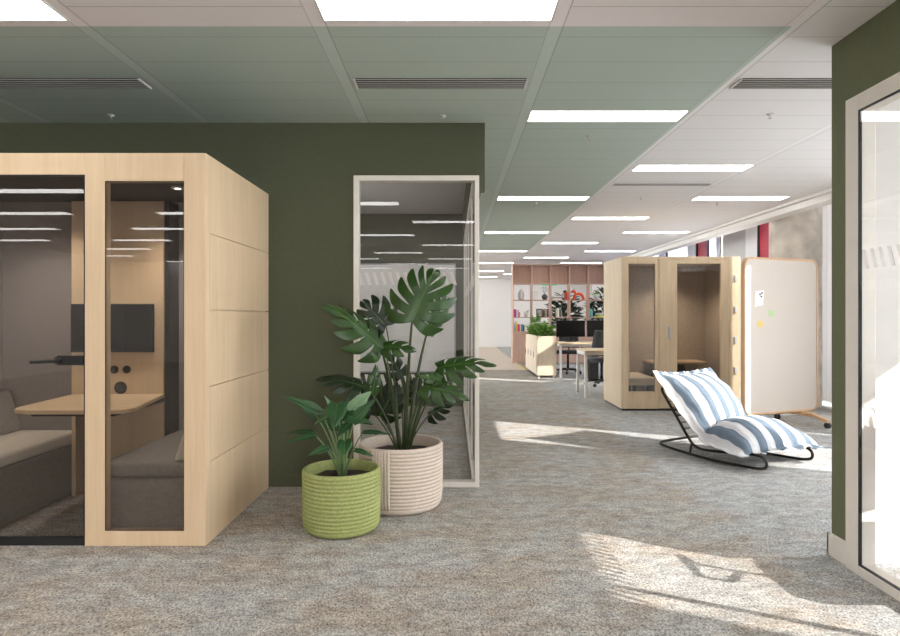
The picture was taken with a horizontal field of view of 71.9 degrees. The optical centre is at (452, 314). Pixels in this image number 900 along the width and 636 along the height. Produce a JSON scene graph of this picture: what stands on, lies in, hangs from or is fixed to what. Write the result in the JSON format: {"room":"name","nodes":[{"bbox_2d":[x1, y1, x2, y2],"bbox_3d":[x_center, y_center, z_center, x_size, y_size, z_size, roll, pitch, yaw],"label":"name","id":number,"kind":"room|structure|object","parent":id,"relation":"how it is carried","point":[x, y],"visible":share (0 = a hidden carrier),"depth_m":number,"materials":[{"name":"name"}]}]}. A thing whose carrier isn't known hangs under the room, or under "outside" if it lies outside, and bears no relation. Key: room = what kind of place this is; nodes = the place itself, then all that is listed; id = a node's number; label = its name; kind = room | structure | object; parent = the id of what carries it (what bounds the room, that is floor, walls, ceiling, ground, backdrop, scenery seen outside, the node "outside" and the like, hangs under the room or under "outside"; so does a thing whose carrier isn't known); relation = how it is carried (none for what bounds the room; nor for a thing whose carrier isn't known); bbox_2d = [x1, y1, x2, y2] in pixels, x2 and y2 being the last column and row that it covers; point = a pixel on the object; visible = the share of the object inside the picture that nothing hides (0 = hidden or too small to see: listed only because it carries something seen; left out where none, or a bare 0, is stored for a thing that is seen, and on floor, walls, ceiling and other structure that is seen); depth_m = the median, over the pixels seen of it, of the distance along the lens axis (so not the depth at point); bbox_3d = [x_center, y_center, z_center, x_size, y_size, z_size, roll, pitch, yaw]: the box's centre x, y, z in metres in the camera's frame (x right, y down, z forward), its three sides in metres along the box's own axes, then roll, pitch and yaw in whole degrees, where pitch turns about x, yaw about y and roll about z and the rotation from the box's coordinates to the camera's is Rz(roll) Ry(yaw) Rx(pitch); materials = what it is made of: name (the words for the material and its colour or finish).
{"room":"open-plan office","nodes":[
{"label":"open-plan office","id":0,"kind":"room"},
{"bbox_2d":[0,123,484,486],"bbox_3d":[-4.380,-0.077,4.725,9.240,2.740,0.110,0,0,0],"label":"wall","id":1,"kind":"structure","parent":0,"point":[307,171],"depth_m":4.67,"materials":[{"name":"green paint"}]},
{"bbox_2d":[272,475,301,486],"bbox_3d":[-1.053,1.248,4.666,0.614,0.090,0.008,0,0,0],"label":"baseboard","id":2,"kind":"structure","parent":1,"relation":"attached to","point":[277,480],"depth_m":4.66,"materials":[{"name":"green paint"}]},
{"bbox_2d":[353,175,478,486],"bbox_3d":[-0.275,0.123,4.688,0.942,2.340,0.085,0,0,0],"label":"window","id":3,"kind":"structure","parent":1,"relation":"in","point":[357,179],"depth_m":4.64,"materials":[{"name":"beige metal"}]},
{"bbox_2d":[359,434,442,515],"bbox_3d":[-0.354,1.077,4.220,0.570,0.432,0.570,0,0,0],"label":"pot","id":4,"kind":"object","parent":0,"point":[411,474],"depth_m":3.98,"materials":[{"name":"beige fabric"}]},
{"bbox_2d":[360,214,463,405],"bbox_3d":[-1.380,-0.077,8.850,3.240,2.740,0.100,0,0,0],"label":"wall","id":5,"kind":"structure","parent":0,"point":[384,238],"depth_m":8.80,"materials":[{"name":"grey paint"}]},
{"bbox_2d":[360,264,455,372],"bbox_3d":[-0.720,0.043,8.777,1.520,1.540,0.045,0,0,0],"label":"whiteboard","id":6,"kind":"object","parent":5,"relation":"attached to","point":[442,345],"visible":0.32,"depth_m":8.77,"materials":[{"name":"white paint"}]},
{"bbox_2d":[0,0,895,278],"bbox_3d":[-2.350,-1.491,7.600,13.300,0.112,35.200,0,0,0],"label":"ceiling","id":7,"kind":"structure","parent":0,"point":[202,61],"depth_m":4.01,"materials":[{"name":"metal"}]},
{"bbox_2d":[0,0,69,21],"bbox_3d":[-2.447,-1.445,2.920,1.130,0.004,0.260,0,0,0],"label":"recessed light","id":8,"kind":"object","parent":7,"relation":"in","point":[10,10],"visible":1,"depth_m":2.96,"materials":[{"name":"white plastic"}]},
{"bbox_2d":[0,78,151,88],"bbox_3d":[-2.465,-1.442,3.870,1.094,0.010,0.160,0,0,0],"label":"ceiling vent","id":9,"kind":"object","parent":7,"relation":"in","point":[5,83],"visible":1,"depth_m":3.86,"materials":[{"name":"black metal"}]},
{"bbox_2d":[314,0,559,21],"bbox_3d":[-0.075,-1.445,2.920,1.130,0.004,0.260,0,0,0],"label":"recessed light","id":10,"kind":"object","parent":7,"relation":"in","point":[329,10],"visible":1,"depth_m":2.94,"materials":[{"name":"white plastic"}]},
{"bbox_2d":[353,78,528,88],"bbox_3d":[-0.075,-1.442,3.870,1.074,0.010,0.160,0,0,0],"label":"ceiling vent","id":11,"kind":"object","parent":7,"relation":"in","point":[360,83],"visible":1,"depth_m":3.86,"materials":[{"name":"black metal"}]},
{"bbox_2d":[479,262,513,262],"bbox_3d":[1.111,-1.445,17.203,1.130,0.004,0.260,0,0,0],"label":"recessed light","id":12,"kind":"object","parent":7,"relation":"in","point":[479,262],"visible":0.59,"depth_m":17.07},
{"bbox_2d":[479,250,527,251],"bbox_3d":[1.111,-1.445,14.029,1.130,0.004,0.260,0,0,0],"label":"recessed light","id":13,"kind":"object","parent":7,"relation":"in","point":[479,250],"visible":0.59,"depth_m":13.90,"materials":[{"name":"white plastic"}]},
{"bbox_2d":[479,251,525,251],"bbox_3d":[1.111,-1.445,14.029,1.106,0.003,0.236,0,0,0],"label":"diffuser","id":14,"kind":"object","parent":13,"relation":"attached to","point":[479,251],"depth_m":14.10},
{"bbox_2d":[484,231,549,233],"bbox_3d":[1.111,-1.445,10.855,1.130,0.004,0.260,0,0,0],"label":"recessed light","id":15,"kind":"object","parent":7,"relation":"in","point":[485,232],"visible":1,"depth_m":10.85,"materials":[{"name":"white plastic"}]},
{"bbox_2d":[485,232,547,232],"bbox_3d":[1.111,-1.445,10.855,1.106,0.003,0.236,0,0,0],"label":"diffuser","id":16,"kind":"object","parent":15,"relation":"attached to","point":[485,232],"depth_m":10.85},
{"bbox_2d":[497,196,590,199],"bbox_3d":[1.111,-1.445,7.681,1.130,0.004,0.260,0,0,0],"label":"recessed light","id":17,"kind":"object","parent":7,"relation":"in","point":[498,197],"visible":1,"depth_m":7.62,"materials":[{"name":"white plastic"}]},
{"bbox_2d":[524,257,568,257],"bbox_3d":[2.347,-1.445,15.616,1.130,0.004,0.260,0,0,0],"label":"recessed light","id":18,"kind":"object","parent":7,"relation":"in","point":[524,257],"visible":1,"depth_m":15.57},
{"bbox_2d":[541,242,598,243],"bbox_3d":[2.347,-1.445,12.442,1.130,0.004,0.260,0,0,0],"label":"recessed light","id":19,"kind":"object","parent":7,"relation":"in","point":[542,242],"visible":1,"depth_m":12.35,"materials":[{"name":"white plastic"}]},
{"bbox_2d":[561,262,602,262],"bbox_3d":[3.553,-1.445,17.203,1.130,0.004,0.260,0,0,0],"label":"recessed light","id":20,"kind":"object","parent":7,"relation":"in","point":[561,262],"visible":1,"depth_m":17.07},
{"bbox_2d":[526,110,689,121],"bbox_3d":[1.111,-1.445,4.507,1.130,0.004,0.260,0,0,0],"label":"recessed light","id":21,"kind":"object","parent":7,"relation":"in","point":[534,115],"visible":1,"depth_m":4.49,"materials":[{"name":"white plastic"}]},
{"bbox_2d":[571,217,649,219],"bbox_3d":[2.347,-1.445,9.268,1.130,0.004,0.260,0,0,0],"label":"recessed light","id":22,"kind":"object","parent":7,"relation":"in","point":[573,218],"visible":1,"depth_m":9.28,"materials":[{"name":"white plastic"}]},
{"bbox_2d":[584,250,636,251],"bbox_3d":[3.553,-1.445,14.029,1.130,0.004,0.260,0,0,0],"label":"recessed light","id":23,"kind":"object","parent":7,"relation":"in","point":[586,250],"visible":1,"depth_m":13.90,"materials":[{"name":"white plastic"}]},
{"bbox_2d":[585,251,633,251],"bbox_3d":[3.553,-1.445,14.029,1.106,0.003,0.236,0,0,0],"label":"diffuser","id":24,"kind":"object","parent":23,"relation":"attached to","point":[585,251],"depth_m":14.10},
{"bbox_2d":[622,231,690,233],"bbox_3d":[3.553,-1.445,10.855,1.130,0.004,0.260,0,0,0],"label":"recessed light","id":25,"kind":"object","parent":7,"relation":"in","point":[625,232],"visible":1,"depth_m":10.85,"materials":[{"name":"white plastic"}]},
{"bbox_2d":[625,232,687,232],"bbox_3d":[3.553,-1.445,10.855,1.106,0.003,0.236,0,0,0],"label":"diffuser","id":26,"kind":"object","parent":25,"relation":"attached to","point":[625,232],"depth_m":10.85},
{"bbox_2d":[611,184,711,185],"bbox_3d":[2.310,-1.442,6.880,1.084,0.010,0.080,0,0,0],"label":"ceiling vent","id":27,"kind":"object","parent":7,"relation":"in","point":[613,184],"visible":1,"depth_m":6.86,"materials":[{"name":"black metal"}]},
{"bbox_2d":[631,165,754,170],"bbox_3d":[2.347,-1.445,6.094,1.130,0.004,0.260,0,0,0],"label":"recessed light","id":28,"kind":"object","parent":7,"relation":"in","point":[638,167],"visible":1,"depth_m":6.07,"materials":[{"name":"white plastic"}]},
{"bbox_2d":[692,196,790,199],"bbox_3d":[3.553,-1.445,7.681,1.130,0.004,0.260,0,0,0],"label":"recessed light","id":29,"kind":"object","parent":7,"relation":"in","point":[698,197],"visible":1,"depth_m":7.62,"materials":[{"name":"white plastic"}]},
{"bbox_2d":[729,78,831,88],"bbox_3d":[2.335,-1.442,3.870,1.154,0.010,0.160,0,0,0],"label":"ceiling vent","id":30,"kind":"object","parent":7,"relation":"in","point":[743,83],"visible":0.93,"depth_m":3.86,"materials":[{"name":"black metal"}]},
{"bbox_2d":[0,347,899,635],"bbox_3d":[-1.000,1.341,7.600,16.000,0.104,35.200,0,0,0],"label":"floor","id":31,"kind":"structure","parent":0,"point":[578,521],"depth_m":3.32,"materials":[{"name":"carpet"}]},
{"bbox_2d":[0,153,268,545],"bbox_3d":[-2.385,0.193,4.035,2.000,2.200,1.240,0,0,0],"label":"booth","id":32,"kind":"object","parent":31,"relation":"on","point":[168,445],"visible":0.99,"depth_m":3.97,"materials":[{"name":"brown wood"}]},
{"bbox_2d":[0,389,21,434],"bbox_3d":[-3.251,0.695,4.075,0.165,0.303,0.990,0,0,0],"label":"cushion","id":33,"kind":"object","parent":32,"relation":"on","point":[10,399],"depth_m":4.50,"materials":[{"name":"grey fabric"}]},
{"bbox_2d":[0,430,71,467],"bbox_3d":[-3.039,0.889,4.072,0.599,0.083,1.035,0,0,0],"label":"seat cushion","id":34,"kind":"object","parent":32,"relation":"on","point":[17,447],"depth_m":4.18,"materials":[{"name":"beige fabric"}]},
{"bbox_2d":[71,304,153,351],"bbox_3d":[-2.410,0.092,4.396,0.580,0.342,0.047,0,0,0],"label":"wall monitor","id":35,"kind":"object","parent":32,"relation":"attached to","point":[132,325],"visible":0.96,"depth_m":4.37,"materials":[{"name":"black plastic"}]},
{"bbox_2d":[111,430,183,475],"bbox_3d":[-1.740,0.889,4.072,0.589,0.083,1.035,0,0,0],"label":"seat cushion","id":36,"kind":"object","parent":32,"relation":"on","point":[157,457],"depth_m":3.61,"materials":[{"name":"grey fabric"}]},
{"bbox_2d":[171,186,183,189],"bbox_3d":[-1.800,-0.829,4.050,0.080,0.014,0.080,0,0,0],"label":"light","id":37,"kind":"object","parent":32,"relation":"on","point":[172,187],"depth_m":4.03,"materials":[{"name":"white plastic"}]},
{"bbox_2d":[175,433,183,460],"bbox_3d":[-1.529,0.695,4.075,0.165,0.303,0.990,0,0,0],"label":"cushion","id":38,"kind":"object","parent":32,"relation":"on","point":[180,453],"depth_m":3.58,"materials":[{"name":"beige fabric"}]},
{"bbox_2d":[285,391,390,538],"bbox_3d":[-0.705,0.880,3.757,0.637,0.827,0.472,0,0,-15],"label":"plant","id":39,"kind":"object","parent":31,"relation":"on","point":[341,499],"visible":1,"depth_m":3.63,"materials":[{"name":"green plant"}]},
{"bbox_2d":[316,265,495,515],"bbox_3d":[-0.297,0.474,4.210,1.181,1.639,0.586,0,0,10],"label":"monstera","id":40,"kind":"object","parent":31,"relation":"on","point":[411,463],"visible":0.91,"depth_m":4.17,"materials":[{"name":"green plant"}]},
{"bbox_2d":[525,333,555,377],"bbox_3d":[1.901,0.863,13.627,0.409,0.860,1.945,0,0,0],"label":"base cabinet","id":41,"kind":"object","parent":31,"relation":"on","point":[540,351],"visible":0.97,"depth_m":12.66,"materials":[{"name":"brown wood"}]},
{"bbox_2d":[524,313,541,334],"bbox_3d":[1.911,0.212,14.150,0.604,0.527,0.794,0,0,0],"label":"fern","id":42,"kind":"object","parent":41,"relation":"on","point":[536,318],"visible":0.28,"depth_m":13.95,"materials":[{"name":"green plant"}]},
{"bbox_2d":[528,322,548,335],"bbox_3d":[1.913,0.294,13.590,0.631,0.360,0.634,0,0,0],"label":"fern","id":43,"kind":"object","parent":41,"relation":"on","point":[532,328],"visible":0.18,"depth_m":13.53,"materials":[{"name":"green plant"}]},
{"bbox_2d":[529,321,555,335],"bbox_3d":[1.889,0.283,12.947,0.650,0.383,0.623,0,0,0],"label":"fern","id":44,"kind":"object","parent":41,"relation":"on","point":[542,328],"visible":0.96,"depth_m":12.84,"materials":[{"name":"green plant"}]},
{"bbox_2d":[511,264,603,363],"bbox_3d":[3.099,-0.023,16.573,3.046,2.632,0.353,0,0,0],"label":"shelving unit","id":45,"kind":"object","parent":31,"relation":"on","point":[521,274],"visible":0.51,"depth_m":16.54,"materials":[{"name":"brown wood"}]},
{"bbox_2d":[518,289,523,299],"bbox_3d":[1.816,-0.545,16.540,0.170,0.280,0.170,0,0,0],"label":"vase","id":46,"kind":"object","parent":45,"relation":"on","point":[520,293],"visible":1,"depth_m":16.48,"materials":[{"name":"ceramic"}]},
{"bbox_2d":[533,292,537,299],"bbox_3d":[2.183,-0.512,16.540,0.144,0.215,0.164,0,0,0],"label":"box file","id":47,"kind":"object","parent":45,"relation":"on","point":[535,294],"visible":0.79,"depth_m":16.46,"materials":[{"name":"cardboard"}]},
{"bbox_2d":[536,309,542,316],"bbox_3d":[2.304,-0.056,16.539,0.170,0.220,0.026,0,0,0],"label":"picture frame","id":48,"kind":"object","parent":45,"relation":"on","point":[539,311],"visible":0.77,"depth_m":16.52,"materials":[{"name":"grey ceramic"}]},
{"bbox_2d":[542,287,548,299],"bbox_3d":[2.462,-0.581,16.535,0.193,0.351,0.228,0,0,0],"label":"vase","id":49,"kind":"object","parent":45,"relation":"on","point":[544,296],"visible":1,"depth_m":16.49,"materials":[{"name":"grey ceramic"}]},
{"bbox_2d":[571,290,584,299],"bbox_3d":[3.341,-0.532,16.540,0.370,0.255,0.090,0,0,0],"label":"ornament","id":50,"kind":"object","parent":45,"relation":"on","point":[572,291],"visible":1,"depth_m":16.51,"materials":[{"name":"ceramic"}]},
{"bbox_2d":[591,291,600,299],"bbox_3d":[3.841,-0.529,16.534,0.318,0.248,0.284,0,0,0],"label":"pot plant","id":51,"kind":"object","parent":45,"relation":"on","point":[596,295],"visible":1,"depth_m":16.48,"materials":[{"name":"green plant"}]},
{"bbox_2d":[545,290,584,328],"bbox_3d":[3.153,0.268,17.535,1.189,2.051,1.193,0,0,21],"label":"indoor tree","id":52,"kind":"object","parent":31,"relation":"on","point":[561,305],"visible":0.5,"depth_m":17.36,"materials":[{"name":"green plant"}]},
{"bbox_2d":[556,337,582,374],"bbox_3d":[2.553,0.781,13.762,0.650,1.024,0.664,0,0,14],"label":"office chair","id":53,"kind":"object","parent":31,"relation":"on","point":[568,351],"visible":0.33,"depth_m":13.73,"materials":[{"name":"black plastic"}]},
{"bbox_2d":[555,341,591,379],"bbox_3d":[3.360,0.924,12.700,2.480,0.742,0.800,0,0,0],"label":"desk","id":54,"kind":"object","parent":31,"relation":"on","point":[560,344],"visible":0.31,"depth_m":12.42,"materials":[{"name":"brown wood"}]},
{"bbox_2d":[556,320,584,341],"bbox_3d":[2.440,0.332,12.880,0.600,0.440,0.160,0,0,0],"label":"monitor","id":55,"kind":"object","parent":54,"relation":"on","point":[564,328],"visible":1,"depth_m":12.85,"materials":[{"name":"black plastic"}]},
{"bbox_2d":[587,320,603,336],"bbox_3d":[3.080,0.332,12.880,0.600,0.440,0.160,0,0,0],"label":"monitor","id":56,"kind":"object","parent":54,"relation":"on","point":[592,325],"visible":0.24,"depth_m":12.85,"materials":[{"name":"black plastic"}]},
{"bbox_2d":[575,348,603,397],"bbox_3d":[2.900,0.924,10.010,1.700,0.742,0.780,0,0,0],"label":"desk","id":57,"kind":"object","parent":31,"relation":"on","point":[584,351],"visible":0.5,"depth_m":9.74,"materials":[{"name":"brown wood"}]},
{"bbox_2d":[587,355,598,379],"bbox_3d":[2.810,1.058,12.546,0.180,0.470,0.407,0,0,0],"label":"computer tower","id":58,"kind":"object","parent":31,"relation":"on","point":[592,368],"visible":0.57,"depth_m":12.34,"materials":[{"name":"black plastic"}]},
{"bbox_2d":[583,330,603,386],"bbox_3d":[2.720,0.781,11.338,0.650,1.024,0.664,0,0,0],"label":"office chair","id":59,"kind":"object","parent":31,"relation":"on","point":[598,337],"visible":0.34,"depth_m":11.11,"materials":[{"name":"black fabric"}]},
{"bbox_2d":[583,287,603,324],"bbox_3d":[4.266,0.244,17.502,1.228,2.099,1.206,0,0,0],"label":"indoor tree","id":60,"kind":"object","parent":31,"relation":"on","point":[598,303],"visible":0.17,"depth_m":17.44,"materials":[{"name":"green plant"}]},
{"bbox_2d":[604,257,739,410],"bbox_3d":[3.071,0.253,8.829,1.605,2.080,1.002,0,0,0],"label":"booth","id":61,"kind":"object","parent":31,"relation":"on","point":[664,314],"visible":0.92,"depth_m":8.60,"materials":[{"name":"brown wood"}]},
{"bbox_2d":[652,367,831,469],"bbox_3d":[2.592,0.911,5.707,1.034,0.763,1.207,0,0,-26],"label":"lounger","id":62,"kind":"object","parent":31,"relation":"on","point":[708,405],"visible":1,"depth_m":5.58,"materials":[{"name":"white fabric"}]},
{"bbox_2d":[741,257,831,427],"bbox_3d":[3.835,0.316,7.260,1.170,1.955,0.733,0,0,-22],"label":"whiteboard","id":63,"kind":"object","parent":31,"relation":"on","point":[779,358],"visible":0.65,"depth_m":7.23,"materials":[{"name":"white plastic"}]},
{"bbox_2d":[755,290,763,306],"bbox_3d":[3.514,-0.190,7.100,0.145,0.195,0.015,0,0,-22],"label":"note","id":64,"kind":"object","parent":63,"relation":"attached to","point":[759,295],"visible":1,"depth_m":7.10,"materials":[{"name":"white paper"}]},
{"bbox_2d":[758,321,762,326],"bbox_3d":[3.523,0.103,7.110,0.070,0.070,0.002,0,0,-22],"label":"sticky note","id":65,"kind":"object","parent":63,"relation":"attached to","point":[760,323],"visible":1,"depth_m":7.11,"materials":[{"name":"yellow paper"}]},
{"bbox_2d":[769,309,773,316],"bbox_3d":[3.682,-0.022,7.174,0.082,0.086,0.002,0,0,-22],"label":"sticky note","id":66,"kind":"object","parent":63,"relation":"attached to","point":[771,312],"visible":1,"depth_m":7.17,"materials":[{"name":"green paper"}]},
{"bbox_2d":[463,183,480,239],"bbox_3d":[0.190,-1.247,6.790,0.100,0.400,4.020,0,0,0],"label":"wall","id":67,"kind":"structure","parent":0,"point":[468,185],"depth_m":6.52,"materials":[{"name":"green paint"}]},
{"bbox_2d":[463,183,474,479],"bbox_3d":[0.166,0.123,6.765,0.040,2.340,4.070,0,0,0],"label":"window","id":68,"kind":"structure","parent":67,"relation":"in","point":[469,235],"depth_m":5.74,"materials":[{"name":"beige glass"}]},
{"bbox_2d":[479,279,591,346],"bbox_3d":[-1.550,-0.507,25.100,14.900,3.600,0.200,0,0,0],"label":"wall","id":69,"kind":"structure","parent":0,"point":[494,294],"depth_m":25.00,"materials":[{"name":"white paint"}]},
{"bbox_2d":[592,285,740,380],"bbox_3d":[5.675,-0.507,7.600,0.150,3.600,35.200,0,0,0],"label":"wall","id":70,"kind":"structure","parent":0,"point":[594,287],"depth_m":24.03,"materials":[{"name":"white paint"}]},
{"bbox_2d":[652,222,768,371],"bbox_3d":[5.645,-0.547,15.275,0.090,3.320,9.350,0,0,0],"label":"window","id":71,"kind":"structure","parent":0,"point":[753,241],"depth_m":12.36,"materials":[{"name":"white glass"}]},
{"bbox_2d":[627,188,831,256],"bbox_3d":[4.430,-1.822,7.600,0.260,0.970,35.200,0,0,0],"label":"bulkhead","id":72,"kind":"object","parent":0,"point":[822,198],"visible":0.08,"depth_m":9.09,"materials":[{"name":"white paint"}]},
{"bbox_2d":[722,229,745,371],"bbox_3d":[5.670,-0.547,12.435,0.040,3.320,1.130,0,0,0],"label":"blind","id":73,"kind":"object","parent":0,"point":[733,244],"depth_m":12.31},
{"bbox_2d":[769,207,821,407],"bbox_3d":[4.950,-0.507,8.970,0.680,3.600,0.680,0,0,0],"label":"column","id":74,"kind":"structure","parent":0,"point":[797,236],"depth_m":8.69,"materials":[{"name":"concrete"}]},
{"bbox_2d":[832,0,899,540],"bbox_3d":[2.090,-0.077,1.070,0.100,2.740,4.540,0,0,0],"label":"wall","id":75,"kind":"structure","parent":0,"point":[841,51],"depth_m":3.25,"materials":[{"name":"green paint"}]},
{"bbox_2d":[827,532,845,565],"bbox_3d":[2.082,1.233,3.267,0.116,0.120,0.178,0,0,0],"label":"baseboard","id":76,"kind":"structure","parent":75,"relation":"attached to","point":[836,546],"depth_m":3.27,"materials":[{"name":"beige paint"}]},
{"bbox_2d":[846,72,899,601],"bbox_3d":[2.055,0.098,0.989,0.090,2.390,4.378,0,0,0],"label":"window","id":77,"kind":"structure","parent":75,"relation":"in","point":[861,264],"depth_m":3.08,"materials":[{"name":"beige metal"}]},
{"bbox_2d":[876,98,899,540],"bbox_3d":[3.870,-0.077,3.290,3.460,2.740,0.100,0,0,0],"label":"wall","id":78,"kind":"structure","parent":0,"point":[887,116],"depth_m":3.24,"materials":[{"name":"white paint"}]},
{"bbox_2d":[876,541,899,563],"bbox_3d":[3.870,1.238,3.232,3.460,0.110,0.015,0,0,0],"label":"baseboard","id":79,"kind":"structure","parent":78,"relation":"attached to","point":[887,552],"depth_m":3.23,"materials":[{"name":"white paint"}]},
{"bbox_3d":[5.100,-2.357,7.600,1.600,0.100,35.200,0,0,0],"label":"ceiling","id":80,"kind":"structure","parent":0,"visible":0},
{"bbox_2d":[822,204,831,401],"bbox_3d":[5.360,-0.477,8.630,0.088,3.420,2.060,0,0,0],"label":"curtain","id":81,"kind":"object","parent":80,"relation":"hanging from","point":[826,210],"visible":0.07,"depth_m":8.80,"materials":[{"name":"white fabric"}]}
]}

